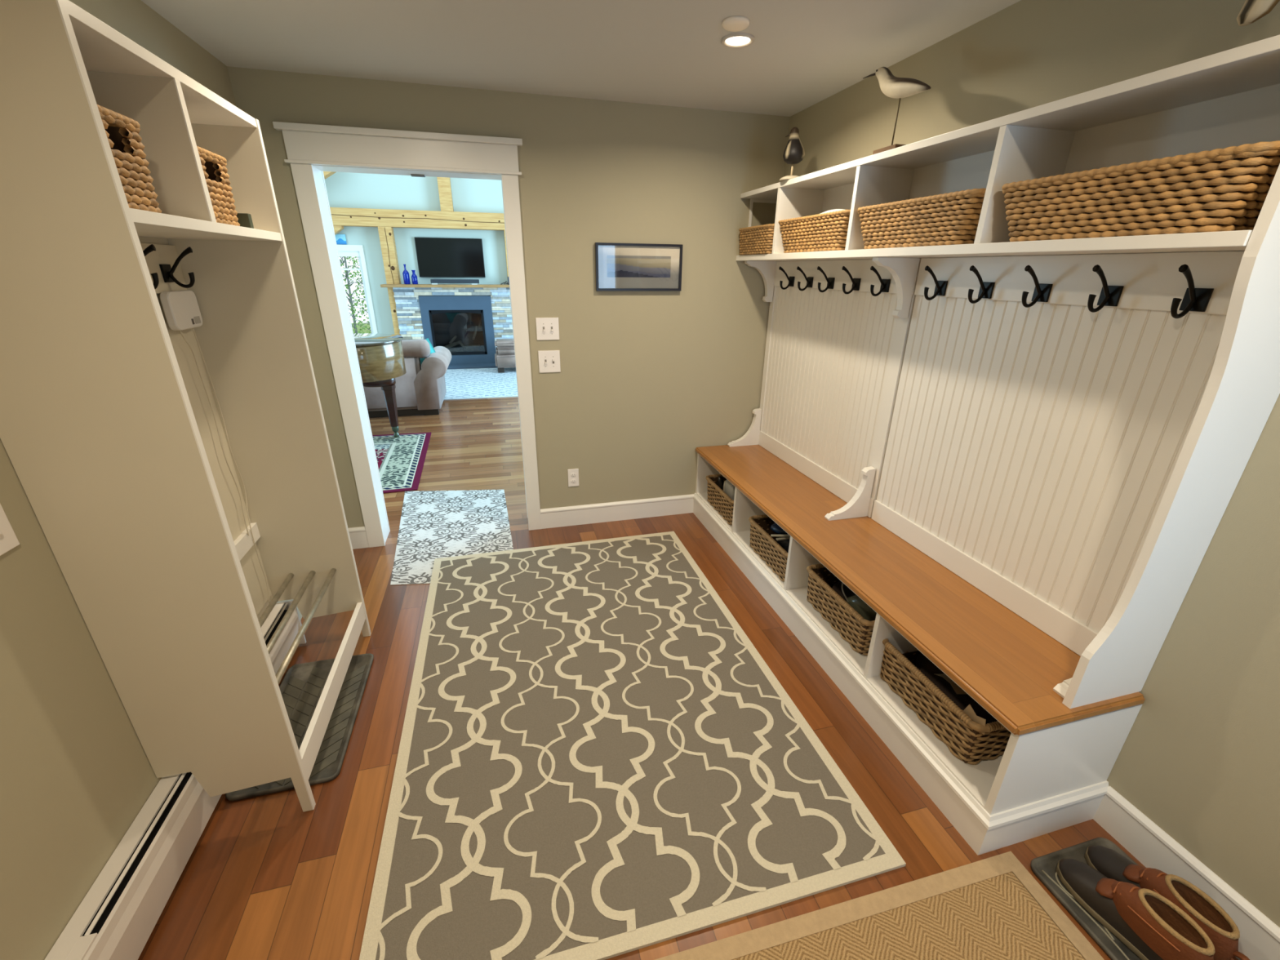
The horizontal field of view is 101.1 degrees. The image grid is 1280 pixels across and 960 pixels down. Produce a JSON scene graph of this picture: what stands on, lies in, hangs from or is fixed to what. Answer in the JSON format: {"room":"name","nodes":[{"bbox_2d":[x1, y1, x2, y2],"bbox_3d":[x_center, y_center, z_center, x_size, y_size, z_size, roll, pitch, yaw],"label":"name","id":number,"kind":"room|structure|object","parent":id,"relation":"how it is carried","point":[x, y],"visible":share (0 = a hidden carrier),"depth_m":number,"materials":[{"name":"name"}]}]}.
{"room":"mudroom","nodes":[
{"label":"mudroom","id":0,"kind":"room"},
{"bbox_2d":[0,0,302,959],"bbox_3d":[-1.320,0.107,0.767,0.120,2.416,4.420,-5,23,-14],"label":"wall","id":1,"kind":"structure","parent":0,"point":[76,772],"depth_m":1.19,"materials":[{"name":"beige paint"}]},
{"bbox_2d":[0,503,19,555],"bbox_3d":[-1.322,0.103,1.064,0.018,0.122,0.116,-5,23,-14],"label":"light switch","id":2,"kind":"object","parent":1,"relation":"attached to","point":[9,540],"visible":1,"depth_m":1.11,"materials":[{"name":"white plastic"}]},
{"bbox_2d":[44,600,306,959],"bbox_3d":[-1.132,1.245,0.846,0.082,0.228,3.362,-5,23,-14],"label":"baseboard heater","id":3,"kind":"object","parent":1,"relation":"attached to","point":[118,914],"visible":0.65,"depth_m":1.34,"materials":[{"name":"metal"}]},
{"bbox_2d":[324,172,507,364],"bbox_3d":[-3.330,-4.125,8.620,7.900,4.400,0.150,-5,23,-14],"label":"wall","id":4,"kind":"structure","parent":0,"point":[344,189],"depth_m":8.49,"materials":[{"name":"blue paint"}]},
{"bbox_2d":[337,244,377,333],"bbox_3d":[-5.008,-2.836,8.611,1.190,1.860,0.100,-5,23,-14],"label":"window","id":5,"kind":"structure","parent":4,"relation":"in","point":[357,251],"depth_m":8.50,"materials":[{"name":"white paint"}]},
{"bbox_2d":[334,234,346,244],"bbox_3d":[-4.704,-3.781,8.268,0.155,0.145,0.024,-5,23,-14],"label":"painting","id":6,"kind":"object","parent":5,"relation":"on","point":[340,238],"visible":0.94,"depth_m":8.26,"materials":[{"name":"blue fabric"}]},
{"bbox_2d":[414,237,485,277],"bbox_3d":[-3.140,-3.688,8.739,1.050,0.600,0.047,-5,23,-14],"label":"television","id":7,"kind":"object","parent":4,"relation":"attached to","point":[437,257],"visible":1,"depth_m":8.72,"materials":[{"name":"black"}]},
{"bbox_2d":[226,66,790,528],"bbox_3d":[-1.592,-1.671,2.532,8.200,4.400,0.170,-5,23,-14],"label":"wall","id":8,"kind":"structure","parent":0,"point":[646,380],"depth_m":3.02,"materials":[{"name":"beige paint"}]},
{"bbox_2d":[290,163,385,547],"bbox_3d":[-1.614,-0.544,2.874,0.090,2.053,0.020,-5,23,-14],"label":"trim","id":9,"kind":"structure","parent":8,"relation":"attached to","point":[304,177],"depth_m":2.79,"materials":[{"name":"white paint"}]},
{"bbox_2d":[348,526,368,549],"bbox_3d":[-1.752,0.356,3.199,0.175,0.137,0.019,-5,23,-14],"label":"baseboard","id":10,"kind":"structure","parent":8,"relation":"attached to","point":[358,537],"depth_m":3.20,"materials":[{"name":"white paint"}]},
{"bbox_2d":[272,121,522,175],"bbox_3d":[-1.137,-1.608,2.568,1.110,0.159,0.044,-5,23,-14],"label":"trim","id":11,"kind":"structure","parent":8,"relation":"attached to","point":[304,144],"depth_m":2.56,"materials":[{"name":"white paint"}]},
{"bbox_2d":[312,164,528,542],"bbox_3d":[-1.172,-0.628,3.073,0.923,2.070,0.172,-5,23,-14],"label":"door frame","id":12,"kind":"structure","parent":8,"relation":"in","point":[317,169],"depth_m":2.79,"materials":[{"name":"white paint"}]},
{"bbox_2d":[501,173,541,530],"bbox_3d":[-0.685,-0.627,3.106,0.083,2.053,0.020,-5,23,-14],"label":"trim","id":13,"kind":"structure","parent":8,"relation":"attached to","point":[510,187],"depth_m":3.03,"materials":[{"name":"white paint"}]},
{"bbox_2d":[535,317,559,340],"bbox_3d":[-0.534,-0.875,3.050,0.130,0.125,0.016,-5,23,-14],"label":"light switch","id":14,"kind":"object","parent":8,"relation":"attached to","point":[547,328],"visible":1,"depth_m":3.05,"materials":[{"name":"white plastic"}]},
{"bbox_2d":[537,350,560,373],"bbox_3d":[-0.536,-0.701,3.120,0.126,0.128,0.016,-5,23,-14],"label":"light switch","id":15,"kind":"object","parent":8,"relation":"attached to","point":[548,360],"visible":1,"depth_m":3.12,"materials":[{"name":"white plastic"}]},
{"bbox_2d":[567,468,578,486],"bbox_3d":[-0.434,-0.015,3.431,0.070,0.120,0.008,-5,23,-14],"label":"wall outlet","id":16,"kind":"object","parent":8,"relation":"attached to","point":[573,474],"visible":1,"depth_m":3.43,"materials":[{"name":"white plastic"}]},
{"bbox_2d":[540,493,694,528],"bbox_3d":[-0.132,0.212,3.603,1.082,0.137,0.019,-5,23,-14],"label":"baseboard","id":17,"kind":"structure","parent":8,"relation":"attached to","point":[551,517],"depth_m":3.59,"materials":[{"name":"white paint"}]},
{"bbox_2d":[595,242,682,290],"bbox_3d":[-0.003,-1.232,3.052,0.513,0.254,0.022,-5,23,-14],"label":"framed picture","id":18,"kind":"object","parent":8,"relation":"attached to","point":[618,266],"visible":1,"depth_m":3.05,"materials":[{"name":"black"}]},
{"bbox_2d":[607,255,671,277],"bbox_3d":[-0.004,-1.237,3.052,0.381,0.116,0.001,-5,23,-14],"label":"print","id":19,"kind":"object","parent":18,"relation":"attached to","point":[618,266],"depth_m":3.05},
{"bbox_2d":[141,0,1021,116],"bbox_3d":[0.092,-1.186,0.649,2.976,0.100,4.420,-5,23,-14],"label":"ceiling","id":20,"kind":"structure","parent":0,"point":[802,53],"depth_m":2.02,"materials":[{"name":"grey paint"}]},
{"bbox_2d":[721,15,749,31],"bbox_3d":[0.337,-1.602,1.851,0.096,0.016,0.096,-5,23,-14],"label":"smoke detector","id":21,"kind":"object","parent":20,"relation":"attached to","point":[735,23],"visible":1,"depth_m":1.83,"materials":[{"name":"beige plastic"}]},
{"bbox_2d":[721,32,754,48],"bbox_3d":[0.370,-1.661,1.990,0.124,0.010,0.124,-5,23,-14],"label":"recessed light","id":22,"kind":"object","parent":20,"relation":"in","point":[735,40],"visible":1,"depth_m":1.99,"materials":[{"name":"beige glass"}]},
{"bbox_2d":[137,368,1146,959],"bbox_3d":[-1.949,-0.044,4.542,8.200,0.120,11.620,-5,23,-14],"label":"floor","id":23,"kind":"structure","parent":0,"point":[265,877],"depth_m":1.71,"materials":[{"name":"brown wood"}]},
{"bbox_2d":[0,0,371,812],"bbox_3d":[-1.310,-0.049,1.653,0.350,2.043,0.900,-5,23,-14],"label":"tall cabinet","id":24,"kind":"object","parent":23,"relation":"on","point":[108,433],"visible":0.96,"depth_m":1.30,"materials":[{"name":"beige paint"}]},
{"bbox_2d":[97,104,161,213],"bbox_3d":[-1.208,-0.661,1.083,0.264,0.188,0.229,-5,23,-14],"label":"storage basket","id":25,"kind":"object","parent":24,"relation":"on","point":[122,131],"visible":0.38,"depth_m":1.14,"materials":[{"name":"wicker"}]},
{"bbox_2d":[142,244,159,288],"bbox_3d":[-1.437,-0.614,1.519,0.088,0.126,0.052,-5,23,-14],"label":"coat hook","id":26,"kind":"object","parent":24,"relation":"attached to","point":[150,248],"visible":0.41,"depth_m":1.52,"materials":[{"name":"black metal"}]},
{"bbox_2d":[159,246,195,288],"bbox_3d":[-1.491,-0.690,1.708,0.088,0.126,0.052,-5,23,-14],"label":"coat hook","id":27,"kind":"object","parent":24,"relation":"attached to","point":[167,271],"visible":1,"depth_m":1.70,"materials":[{"name":"black metal"}]},
{"bbox_2d":[160,289,202,330],"bbox_3d":[-1.522,-0.567,1.752,0.026,0.120,0.173,-5,23,-14],"label":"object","id":28,"kind":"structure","parent":24,"relation":"attached to","point":[181,310],"depth_m":1.72,"materials":[{"name":"white plastic"}]},
{"bbox_2d":[179,330,248,535],"bbox_3d":[-1.531,-0.143,1.911,0.003,0.786,0.074,-5,23,-14],"label":"cord","id":29,"kind":"object","parent":28,"relation":"hanging from","point":[180,331],"visible":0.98,"depth_m":1.91,"materials":[{"name":"beige plastic"}]},
{"bbox_2d":[192,328,270,602],"bbox_3d":[-1.544,-0.003,2.017,0.004,1.128,0.078,-5,23,-14],"label":"cord","id":30,"kind":"object","parent":28,"relation":"hanging from","point":[193,328],"visible":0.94,"depth_m":2.01,"materials":[{"name":"beige plastic"}]},
{"bbox_2d":[196,146,239,226],"bbox_3d":[-1.313,-0.811,1.453,0.264,0.188,0.259,-5,23,-14],"label":"storage basket","id":31,"kind":"object","parent":24,"relation":"on","point":[215,171],"visible":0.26,"depth_m":1.51,"materials":[{"name":"wicker"}]},
{"bbox_2d":[235,213,253,228],"bbox_3d":[-1.259,-0.811,1.650,0.070,0.044,0.025,-5,23,-14],"label":"box","id":32,"kind":"object","parent":24,"relation":"on","point":[245,220],"visible":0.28,"depth_m":1.64,"materials":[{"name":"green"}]},
{"bbox_2d":[225,653,373,800],"bbox_3d":[-1.258,0.900,2.014,0.336,0.015,0.644,-5,23,-14],"label":"tray","id":33,"kind":"object","parent":23,"relation":"on","point":[301,687],"visible":0.63,"depth_m":2.04,"materials":[{"name":"rubber"}]},
{"bbox_2d":[372,431,431,493],"bbox_3d":[-2.778,-0.142,4.589,1.756,0.007,1.760,-5,23,-14],"label":"area rug","id":34,"kind":"object","parent":23,"relation":"on","point":[400,460],"visible":0.27,"depth_m":4.72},
{"bbox_2d":[353,333,406,437],"bbox_3d":[-3.269,-0.831,5.002,2.004,0.957,1.390,-5,23,-14],"label":"grand piano","id":35,"kind":"object","parent":34,"relation":"on","point":[380,357],"visible":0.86,"depth_m":4.97,"materials":[{"name":"brown wood"}]},
{"bbox_2d":[363,339,451,417],"bbox_3d":[-3.436,-1.230,6.160,2.310,0.850,0.930,-5,23,-14],"label":"sofa","id":36,"kind":"object","parent":23,"relation":"on","point":[422,390],"visible":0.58,"depth_m":5.97,"materials":[{"name":"grey fabric"}]},
{"bbox_2d":[401,339,430,358],"bbox_3d":[-3.431,-1.405,5.734,2.145,0.210,0.290,-5,23,-14],"label":"cushion","id":37,"kind":"object","parent":36,"relation":"on","point":[412,348],"depth_m":5.86,"materials":[{"name":"grey fabric"}]},
{"bbox_2d":[420,337,435,364],"bbox_3d":[-2.565,-1.473,6.210,0.390,0.382,0.119,-5,23,-14],"label":"throw pillow","id":38,"kind":"object","parent":36,"relation":"on","point":[432,349],"visible":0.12,"depth_m":6.20,"materials":[{"name":"teal fabric"}]},
{"bbox_2d":[323,171,511,335],"bbox_3d":[-3.259,-4.019,8.371,7.800,4.390,0.390,-5,23,-14],"label":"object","id":39,"kind":"object","parent":23,"relation":"on","point":[385,220],"visible":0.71,"depth_m":8.30,"materials":[{"name":"brown wood"}]},
{"bbox_2d":[390,489,513,585],"bbox_3d":[-1.255,0.307,3.513,0.769,0.004,1.394,-5,23,-14],"label":"door mat","id":40,"kind":"object","parent":23,"relation":"on","point":[434,524],"visible":1,"depth_m":3.47,"materials":[{"name":"white fabric"}]},
{"bbox_2d":[392,287,513,369],"bbox_3d":[-3.026,-2.589,8.961,2.010,1.300,0.495,-5,23,-14],"label":"fireplace","id":41,"kind":"object","parent":23,"relation":"on","point":[467,322],"visible":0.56,"depth_m":8.98,"materials":[{"name":"grey"}]},
{"bbox_2d":[380,284,509,287],"bbox_3d":[-3.054,-3.185,8.637,2.180,0.043,0.240,-5,23,-14],"label":"mantel shelf","id":42,"kind":"object","parent":41,"relation":"on","point":[381,285],"visible":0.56,"depth_m":8.51,"materials":[{"name":"brown wood"}]},
{"bbox_2d":[402,264,410,284],"bbox_3d":[-3.744,-3.291,8.420,0.096,0.300,0.096,-5,23,-14],"label":"glass bottle","id":43,"kind":"object","parent":42,"relation":"on","point":[406,274],"visible":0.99,"depth_m":8.40,"materials":[{"name":"blue glass"}]},
{"bbox_2d":[411,270,417,284],"bbox_3d":[-3.626,-3.258,8.456,0.088,0.215,0.088,-5,23,-14],"label":"glass bottle","id":44,"kind":"object","parent":42,"relation":"on","point":[414,277],"visible":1,"depth_m":8.43,"materials":[{"name":"blue glass"}]},
{"bbox_2d":[430,279,479,284],"bbox_3d":[-3.030,-3.248,8.630,0.755,0.079,0.100,-5,23,-14],"label":"bar","id":45,"kind":"object","parent":42,"relation":"on","point":[474,282],"visible":1,"depth_m":8.60,"materials":[{"name":"grey plastic"}]},
{"bbox_2d":[444,367,517,399],"bbox_3d":[-3.095,-1.434,7.809,4.243,0.009,2.310,-5,23,-14],"label":"area rug","id":46,"kind":"object","parent":23,"relation":"on","point":[478,383],"visible":0.25,"depth_m":7.79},
{"bbox_2d":[494,338,515,373],"bbox_3d":[-2.004,-2.091,8.798,0.820,0.493,0.500,-5,23,-14],"label":"ottoman","id":47,"kind":"object","parent":46,"relation":"on","point":[504,357],"visible":0.48,"depth_m":8.53,"materials":[{"name":"grey fabric"}]},
{"bbox_2d":[494,338,514,348],"bbox_3d":[-2.000,-2.271,8.727,0.795,0.105,0.480,-5,23,-14],"label":"cushion","id":48,"kind":"object","parent":47,"relation":"on","point":[500,343],"depth_m":8.49,"materials":[{"name":"grey fabric"}]},
{"bbox_2d":[359,531,906,959],"bbox_3d":[-0.218,0.793,2.315,1.479,0.012,2.151,-5,23,-14],"label":"area rug","id":49,"kind":"object","parent":23,"relation":"on","point":[597,760],"visible":1,"depth_m":1.78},
{"bbox_2d":[654,851,1104,959],"bbox_3d":[0.337,1.408,0.797,1.902,0.010,1.245,-5,23,-14],"label":"sisal rug","id":50,"kind":"object","parent":23,"relation":"on","point":[993,908],"visible":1,"depth_m":1.38,"materials":[{"name":"beige fabric"}]},
{"bbox_2d":[693,453,1142,855],"bbox_3d":[0.914,0.442,2.632,0.469,0.452,2.459,-5,23,-14],"label":"storage bench","id":51,"kind":"object","parent":23,"relation":"on","point":[1052,779],"visible":0.48,"depth_m":1.67,"materials":[{"name":"white paint"}]},
{"bbox_2d":[705,474,733,525],"bbox_3d":[0.666,0.114,3.400,0.372,0.177,0.463,-5,23,-14],"label":"storage basket","id":52,"kind":"object","parent":51,"relation":"on","point":[717,498],"visible":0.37,"depth_m":3.36,"materials":[{"name":"brown wicker"}]},
{"bbox_2d":[715,475,723,489],"bbox_3d":[0.525,0.064,3.496,0.048,0.185,0.048,-5,23,-14],"label":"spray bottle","id":53,"kind":"object","parent":52,"relation":"in","point":[719,482],"visible":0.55,"depth_m":3.46,"materials":[{"name":"black plastic"}]},
{"bbox_2d":[724,480,735,500],"bbox_3d":[0.606,0.113,3.316,0.120,0.220,0.120,-5,23,-14],"label":"container","id":54,"kind":"object","parent":52,"relation":"in","point":[729,487],"visible":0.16,"depth_m":3.25,"materials":[{"name":"grey plastic"}]},
{"bbox_2d":[748,514,788,582],"bbox_3d":[0.832,0.349,2.817,0.372,0.177,0.463,-5,23,-14],"label":"storage basket","id":55,"kind":"object","parent":51,"relation":"in","point":[766,546],"visible":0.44,"depth_m":2.80,"materials":[{"name":"brown wicker"}]},
{"bbox_2d":[770,534,790,540],"bbox_3d":[0.753,0.290,2.715,0.149,0.034,0.048,2,22,4],"label":"scraper","id":56,"kind":"object","parent":55,"relation":"on","point":[783,536],"visible":0.54,"depth_m":2.71,"materials":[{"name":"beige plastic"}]},
{"bbox_2d":[777,537,790,552],"bbox_3d":[0.845,0.353,2.770,0.225,0.152,0.307,-5,23,-14],"label":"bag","id":57,"kind":"object","parent":55,"relation":"in","point":[784,544],"visible":0.11,"depth_m":2.73,"materials":[{"name":"black fabric"}]},
{"bbox_2d":[770,522,788,534],"bbox_3d":[0.775,0.264,2.836,0.138,0.069,0.125,-5,23,-14],"label":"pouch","id":58,"kind":"object","parent":57,"relation":"on","point":[775,527],"visible":0.38,"depth_m":2.79,"materials":[{"name":"blue"}]},
{"bbox_2d":[806,563,875,655],"bbox_3d":[1.002,0.545,2.332,0.372,0.177,0.463,-5,23,-14],"label":"storage basket","id":59,"kind":"object","parent":51,"relation":"in","point":[857,631],"visible":0.41,"depth_m":2.27,"materials":[{"name":"brown wicker"}]},
{"bbox_2d":[831,580,856,599],"bbox_3d":[0.995,0.531,2.400,0.237,0.118,0.227,-5,23,-14],"label":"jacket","id":60,"kind":"object","parent":59,"relation":"in","point":[837,587],"visible":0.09,"depth_m":2.37,"materials":[{"name":"black fabric"}]},
{"bbox_2d":[841,582,848,602],"bbox_3d":[0.905,0.471,2.272,0.067,0.091,0.117,17,27,35],"label":"cord","id":61,"kind":"object","parent":59,"relation":"in","point":[846,597],"visible":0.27,"depth_m":2.25,"materials":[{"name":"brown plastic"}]},
{"bbox_2d":[844,595,876,621],"bbox_3d":[0.966,0.547,2.208,0.212,0.153,0.122,15,26,32],"label":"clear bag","id":62,"kind":"object","parent":59,"relation":"in","point":[858,604],"visible":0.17,"depth_m":2.17,"materials":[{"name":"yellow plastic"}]},
{"bbox_2d":[695,444,1145,735],"bbox_3d":[0.914,0.212,2.549,0.468,0.032,2.443,-5,23,-14],"label":"seat","id":63,"kind":"object","parent":51,"relation":"on","point":[1011,667],"visible":0.88,"depth_m":1.91,"materials":[{"name":"brown wood"}]},
{"bbox_2d":[871,250,1244,697],"bbox_3d":[1.182,-0.139,1.810,0.248,1.173,1.147,-5,23,-14],"label":"beadboard panel","id":64,"kind":"object","parent":63,"relation":"on","point":[1032,454],"visible":0.74,"depth_m":1.71,"materials":[{"name":"white paint"}]},
{"bbox_2d":[924,265,947,300],"bbox_3d":[1.130,-0.759,2.030,0.088,0.126,0.052,-5,23,-14],"label":"coat hook","id":65,"kind":"object","parent":64,"relation":"attached to","point":[940,286],"visible":1,"depth_m":2.03,"materials":[{"name":"black metal"}]},
{"bbox_2d":[968,265,995,303],"bbox_3d":[1.184,-0.684,1.843,0.088,0.126,0.052,-5,23,-14],"label":"coat hook","id":66,"kind":"object","parent":64,"relation":"attached to","point":[986,289],"visible":1,"depth_m":1.85,"materials":[{"name":"black metal"}]},
{"bbox_2d":[1022,265,1053,307],"bbox_3d":[1.237,-0.608,1.655,0.088,0.126,0.052,-5,23,-14],"label":"coat hook","id":67,"kind":"object","parent":64,"relation":"attached to","point":[1042,292],"visible":1,"depth_m":1.66,"materials":[{"name":"black metal"}]},
{"bbox_2d":[1087,264,1124,312],"bbox_3d":[1.290,-0.534,1.471,0.088,0.126,0.052,-5,23,-14],"label":"coat hook","id":68,"kind":"object","parent":64,"relation":"attached to","point":[1109,295],"visible":1,"depth_m":1.48,"materials":[{"name":"black metal"}]},
{"bbox_2d":[1170,264,1213,318],"bbox_3d":[1.342,-0.461,1.290,0.088,0.126,0.052,-5,23,-14],"label":"coat hook","id":69,"kind":"object","parent":64,"relation":"attached to","point":[1197,300],"visible":1,"depth_m":1.29,"materials":[{"name":"black metal"}]},
{"bbox_2d":[880,638,1011,764],"bbox_3d":[1.136,0.735,1.861,0.372,0.177,0.463,-5,23,-14],"label":"storage basket","id":70,"kind":"object","parent":51,"relation":"in","point":[932,707],"visible":0.42,"depth_m":1.74,"materials":[{"name":"brown wicker"}]},
{"bbox_2d":[915,653,997,724],"bbox_3d":[1.139,0.761,1.868,0.258,0.130,0.400,-5,23,-14],"label":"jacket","id":71,"kind":"object","parent":70,"relation":"in","point":[925,665],"visible":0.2,"depth_m":1.82,"materials":[{"name":"black fabric"}]},
{"bbox_2d":[933,673,967,693],"bbox_3d":[1.070,0.695,1.809,0.050,0.032,0.101,-5,23,-14],"label":"paper slip","id":72,"kind":"object","parent":71,"relation":"on","point":[958,690],"visible":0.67,"depth_m":1.78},
{"bbox_2d":[963,704,986,735],"bbox_3d":[1.037,0.735,1.629,0.002,0.055,0.085,-5,23,-14],"label":"tag","id":73,"kind":"object","parent":70,"relation":"attached to","point":[968,710],"visible":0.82,"depth_m":1.63,"materials":[{"name":"beige"}]},
{"bbox_2d":[1030,837,1240,959],"bbox_3d":[1.370,1.237,1.242,0.311,0.015,0.742,-5,23,-14],"label":"tray","id":74,"kind":"object","parent":23,"relation":"on","point":[1044,867],"visible":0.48,"depth_m":1.46,"materials":[{"name":"rubber"}]},
{"bbox_2d":[1056,858,1214,959],"bbox_3d":[1.278,1.110,1.354,0.108,0.152,0.346,-7,23,-18],"label":"shoe","id":75,"kind":"object","parent":74,"relation":"on","point":[1147,922],"visible":1,"depth_m":1.33,"materials":[{"name":"brown leather"}]},
{"bbox_2d":[1084,845,1249,959],"bbox_3d":[1.379,1.098,1.387,0.108,0.152,0.346,-5,22,-13],"label":"shoe","id":76,"kind":"object","parent":74,"relation":"on","point":[1217,924],"visible":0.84,"depth_m":1.35,"materials":[{"name":"orange leather"}]},
{"bbox_2d":[784,0,1279,927],"bbox_3d":[1.460,-0.141,1.461,0.120,2.416,4.420,-5,23,-14],"label":"wall","id":77,"kind":"structure","parent":0,"point":[1199,757],"depth_m":1.40,"materials":[{"name":"beige paint"}]},
{"bbox_2d":[727,257,921,520],"bbox_3d":[0.879,-0.573,2.886,0.239,1.173,1.231,-5,23,-14],"label":"beadboard panel","id":78,"kind":"object","parent":77,"relation":"attached to","point":[833,359],"visible":0.81,"depth_m":2.77,"materials":[{"name":"white paint"}]},
{"bbox_2d":[778,266,794,289],"bbox_3d":[0.841,-1.167,3.043,0.088,0.126,0.052,-5,23,-14],"label":"coat hook","id":79,"kind":"object","parent":78,"relation":"attached to","point":[791,279],"visible":1,"depth_m":3.04,"materials":[{"name":"black metal"}]},
{"bbox_2d":[796,266,813,290],"bbox_3d":[0.891,-1.097,2.867,0.088,0.126,0.052,-5,23,-14],"label":"coat hook","id":80,"kind":"object","parent":78,"relation":"attached to","point":[809,279],"visible":1,"depth_m":2.87,"materials":[{"name":"black metal"}]},
{"bbox_2d":[817,266,835,292],"bbox_3d":[0.942,-1.026,2.691,0.088,0.126,0.052,-5,23,-14],"label":"coat hook","id":81,"kind":"object","parent":78,"relation":"attached to","point":[830,281],"visible":1,"depth_m":2.69,"materials":[{"name":"black metal"}]},
{"bbox_2d":[841,266,861,293],"bbox_3d":[0.996,-0.950,2.502,0.088,0.126,0.052,-5,23,-14],"label":"coat hook","id":82,"kind":"object","parent":78,"relation":"attached to","point":[855,282],"visible":1,"depth_m":2.50,"materials":[{"name":"black metal"}]},
{"bbox_2d":[870,266,890,296],"bbox_3d":[1.048,-0.875,2.318,0.088,0.126,0.052,-5,23,-14],"label":"coat hook","id":83,"kind":"object","parent":78,"relation":"attached to","point":[885,283],"visible":1,"depth_m":2.32,"materials":[{"name":"black metal"}]},
{"bbox_2d":[736,34,1279,708],"bbox_3d":[1.017,-0.527,2.291,0.267,1.533,2.423,-5,23,-14],"label":"cubby shelf","id":84,"kind":"object","parent":77,"relation":"attached to","point":[1231,97],"visible":0.88,"depth_m":1.35,"materials":[{"name":"white paint"}]},
{"bbox_2d":[738,223,774,255],"bbox_3d":[0.747,-1.353,2.979,0.259,0.145,0.419,-5,23,-14],"label":"storage basket","id":85,"kind":"object","parent":84,"relation":"on","point":[754,240],"visible":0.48,"depth_m":2.90,"materials":[{"name":"wicker"}]},
{"bbox_2d":[779,127,804,182],"bbox_3d":[0.750,-1.589,2.566,0.112,0.228,0.118,-5,23,-14],"label":"carved shorebird","id":86,"kind":"object","parent":84,"relation":"on","point":[793,153],"visible":0.94,"depth_m":2.53,"materials":[{"name":"paint"}]},
{"bbox_2d":[777,209,850,253],"bbox_3d":[0.899,-1.161,2.490,0.259,0.155,0.609,-5,23,-14],"label":"storage basket","id":87,"kind":"object","parent":84,"relation":"on","point":[828,231],"visible":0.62,"depth_m":2.40,"materials":[{"name":"wicker"}]},
{"bbox_2d":[820,208,844,213],"bbox_3d":[0.902,-1.178,2.456,0.170,0.152,0.300,-5,23,-14],"label":"folded cloth","id":88,"kind":"object","parent":87,"relation":"in","point":[833,210],"visible":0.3,"depth_m":2.39,"materials":[{"name":"white fabric"}]},
{"bbox_2d":[862,66,930,154],"bbox_3d":[0.931,-1.382,1.957,0.076,0.300,0.393,-5,23,-14],"label":"carved shorebird","id":89,"kind":"object","parent":84,"relation":"on","point":[891,86],"visible":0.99,"depth_m":1.90,"materials":[{"name":"paint"}]},
{"bbox_2d":[857,187,986,248],"bbox_3d":[1.064,-0.928,1.912,0.259,0.155,0.609,-5,23,-14],"label":"storage basket","id":90,"kind":"object","parent":84,"relation":"on","point":[951,218],"visible":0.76,"depth_m":1.80,"materials":[{"name":"brown wicker"}]},
{"bbox_2d":[1001,140,1279,241],"bbox_3d":[1.234,-0.688,1.316,0.259,0.155,0.609,-5,23,-14],"label":"storage basket","id":91,"kind":"object","parent":84,"relation":"on","point":[1227,188],"visible":0.93,"depth_m":1.19,"materials":[{"name":"brown wicker"}]},
{"bbox_2d":[1236,0,1279,26],"bbox_3d":[1.301,-1.010,1.017,0.102,0.314,0.153,-5,23,-14],"label":"carved shorebird","id":92,"kind":"object","parent":84,"relation":"on","point":[1252,11],"visible":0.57,"depth_m":1.07,"materials":[{"name":"paint"}]},
{"bbox_2d":[1093,786,1279,959],"bbox_3d":[1.680,1.344,0.822,0.019,0.137,1.848,-5,23,-14],"label":"baseboard","id":93,"kind":"structure","parent":77,"relation":"attached to","point":[1260,936],"depth_m":1.45,"materials":[{"name":"white paint"}]},
{"label":"outside","id":94,"kind":"structure","parent":0,"visible":0},
{"bbox_2d":[351,323,371,333],"bbox_3d":[-6.801,-4.021,16.343,20.000,0.400,14.700,-5,23,-14],"label":"ground","id":95,"kind":"structure","parent":94,"point":[368,326],"depth_m":20.14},
{"bbox_2d":[339,256,368,333],"bbox_3d":[-6.583,-4.933,11.630,0.755,4.801,0.846,-5,23,-14],"label":"tree","id":96,"kind":"object","parent":95,"relation":"on","point":[346,276],"visible":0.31,"depth_m":11.91,"materials":[{"name":"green plant"}]},
{"bbox_2d":[343,256,371,333],"bbox_3d":[-5.643,-4.555,10.711,0.782,4.801,0.845,-5,23,-14],"label":"tree","id":97,"kind":"object","parent":95,"relation":"on","point":[349,273],"visible":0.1,"depth_m":10.91,"materials":[{"name":"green plant"}]},
{"bbox_2d":[348,257,369,333],"bbox_3d":[-7.327,-5.904,14.036,0.768,4.801,0.855,-5,23,-14],"label":"tree","id":98,"kind":"object","parent":95,"relation":"on","point":[350,257],"visible":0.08,"depth_m":14.24,"materials":[{"name":"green plant"}]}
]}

